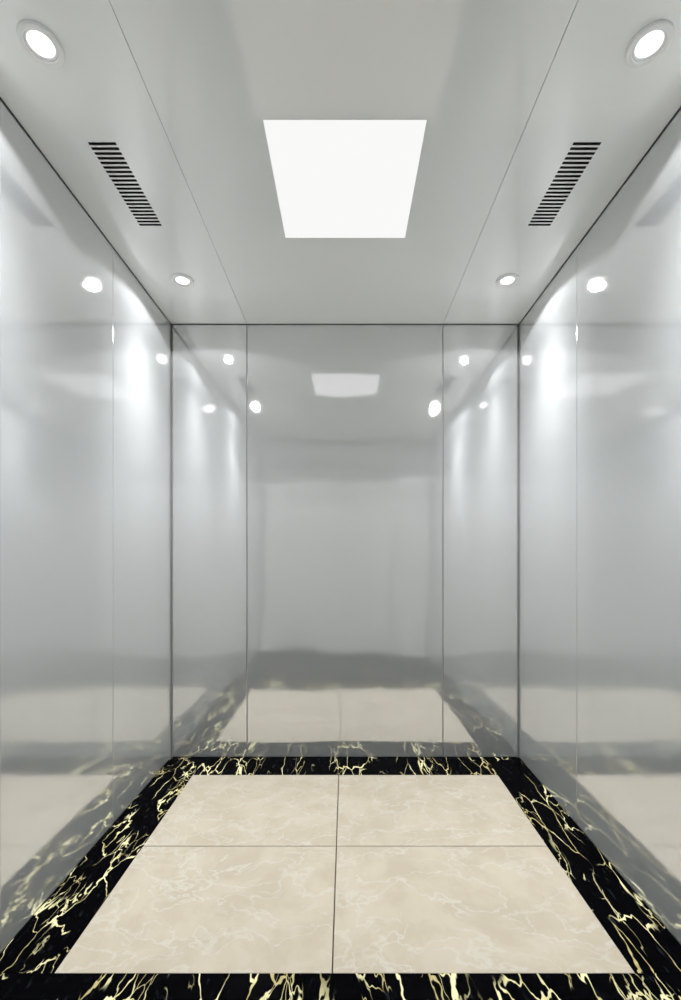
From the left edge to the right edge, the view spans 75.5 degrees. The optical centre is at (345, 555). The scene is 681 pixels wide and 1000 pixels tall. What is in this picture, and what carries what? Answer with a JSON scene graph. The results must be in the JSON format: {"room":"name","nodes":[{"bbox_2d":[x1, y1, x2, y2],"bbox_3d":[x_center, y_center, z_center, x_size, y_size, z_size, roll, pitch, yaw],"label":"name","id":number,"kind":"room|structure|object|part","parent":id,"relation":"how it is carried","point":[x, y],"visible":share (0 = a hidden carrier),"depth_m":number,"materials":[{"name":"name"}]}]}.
{"room":"elevator interior","nodes":[
{"label":"elevator interior","id":0,"kind":"room"},
{"bbox_2d":[0,97,170,952],"bbox_3d":[-0.975,-0.089,1.144,0.050,2.420,2.588,0,0,0],"label":"wall","id":1,"kind":"structure","parent":0,"point":[85,349],"depth_m":1.53,"materials":[{"name":"grey metal"}]},
{"bbox_3d":[-0.953,-0.082,1.501,0.006,2.342,0.583,0,0,0],"label":"sheet panel","id":2,"kind":"part","parent":1,"relation":"part of","materials":[{"name":"metal"}]},
{"bbox_3d":[-0.953,-0.082,2.090,0.006,2.342,0.590,0,0,0],"label":"sheet panel","id":3,"kind":"part","parent":1,"relation":"part of","materials":[{"name":"metal"}]},
{"bbox_2d":[0,0,680,323],"bbox_3d":[-0.005,-1.274,1.132,1.901,0.030,2.524,0,0,0],"label":"ceiling","id":4,"kind":"structure","parent":0,"point":[186,89],"depth_m":1.27,"materials":[{"name":"grey"}]},
{"bbox_2d":[16,19,64,67],"bbox_3d":[-0.749,-1.255,1.081,0.098,0.009,0.098,0,0,0],"label":"recessed light","id":5,"kind":"object","parent":4,"relation":"in","point":[40,43],"visible":1,"depth_m":1.08,"materials":[{"name":"white"}]},
{"bbox_3d":[-0.743,-1.265,1.143,0.410,0.012,2.486,0,0,0],"label":"panel","id":6,"kind":"part","parent":4,"relation":"part of","materials":[{"name":"metal"}]},
{"bbox_2d":[83,139,165,227],"bbox_3d":[-0.744,-1.284,1.509,0.105,0.050,0.359,0,0,0],"label":"ceiling vent","id":7,"kind":"object","parent":4,"relation":"in","point":[109,154],"visible":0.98,"depth_m":1.50,"materials":[{"name":"metal"}]},
{"bbox_2d":[171,273,193,287],"bbox_3d":[-0.746,-1.255,2.008,0.098,0.009,0.098,0,0,0],"label":"recessed light","id":8,"kind":"object","parent":4,"relation":"in","point":[181,280],"visible":1,"depth_m":2.00,"materials":[{"name":"white"}]},
{"bbox_3d":[-0.005,-1.265,1.143,1.061,0.012,2.486,0,0,0],"label":"panel","id":9,"kind":"part","parent":4,"relation":"part of","materials":[{"name":"metal"}]},
{"bbox_2d":[263,120,425,237],"bbox_3d":[-0.003,-1.274,1.506,0.472,0.030,0.471,0,0,0],"label":"ceiling light panel","id":10,"kind":"object","parent":4,"relation":"attached to","point":[333,178],"visible":0.9,"depth_m":1.45,"materials":[{"name":"white plastic"}]},
{"bbox_2d":[496,273,518,287],"bbox_3d":[0.737,-1.255,2.008,0.098,0.009,0.098,0,0,0],"label":"recessed light","id":11,"kind":"object","parent":4,"relation":"in","point":[508,280],"visible":1,"depth_m":2.00,"materials":[{"name":"white"}]},
{"bbox_3d":[0.732,-1.265,1.143,0.410,0.012,2.486,0,0,0],"label":"panel","id":12,"kind":"part","parent":4,"relation":"part of","materials":[{"name":"metal"}]},
{"bbox_2d":[524,139,606,227],"bbox_3d":[0.736,-1.284,1.509,0.105,0.050,0.359,0,0,0],"label":"ceiling vent","id":13,"kind":"object","parent":4,"relation":"in","point":[580,154],"visible":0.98,"depth_m":1.50,"materials":[{"name":"metal"}]},
{"bbox_2d":[626,19,673,67],"bbox_3d":[0.745,-1.255,1.081,0.098,0.009,0.098,0,0,0],"label":"recessed light","id":14,"kind":"object","parent":4,"relation":"in","point":[651,42],"visible":1,"depth_m":1.08,"materials":[{"name":"white"}]},
{"bbox_2d":[0,757,680,999],"bbox_3d":[-0.005,1.121,1.132,1.901,0.060,2.524,0,0,0],"label":"floor","id":15,"kind":"structure","parent":0,"point":[223,878],"depth_m":1.41,"materials":[{"name":"beige tile"}]},
{"bbox_2d":[170,323,519,757],"bbox_3d":[-0.005,-0.089,2.413,1.901,2.420,0.050,0,0,0],"label":"wall","id":16,"kind":"structure","parent":0,"point":[345,497],"depth_m":2.39,"materials":[{"name":"grey metal"}]},
{"bbox_3d":[-0.740,-0.082,2.391,0.402,2.342,0.006,0,0,0],"label":"sheet panel","id":17,"kind":"part","parent":16,"relation":"part of","materials":[{"name":"metal"}]},
{"bbox_3d":[-0.005,-0.082,2.391,1.059,2.342,0.006,0,0,0],"label":"sheet panel","id":18,"kind":"part","parent":16,"relation":"part of","materials":[{"name":"metal"}]},
{"bbox_3d":[0.729,-0.082,2.391,0.402,2.342,0.006,0,0,0],"label":"sheet panel","id":19,"kind":"part","parent":16,"relation":"part of","materials":[{"name":"metal"}]},
{"bbox_2d":[519,106,680,944],"bbox_3d":[0.964,-0.089,1.144,0.050,2.420,2.588,0,0,0],"label":"wall","id":20,"kind":"structure","parent":0,"point":[600,346],"depth_m":1.57,"materials":[{"name":"grey metal"}]},
{"bbox_3d":[0.942,-0.082,2.088,0.006,2.342,0.594,0,0,0],"label":"sheet panel","id":21,"kind":"part","parent":20,"relation":"part of","materials":[{"name":"metal"}]},
{"bbox_3d":[0.942,-0.082,1.494,0.006,2.342,0.588,0,0,0],"label":"sheet panel","id":22,"kind":"part","parent":20,"relation":"part of","materials":[{"name":"metal"}]}
]}

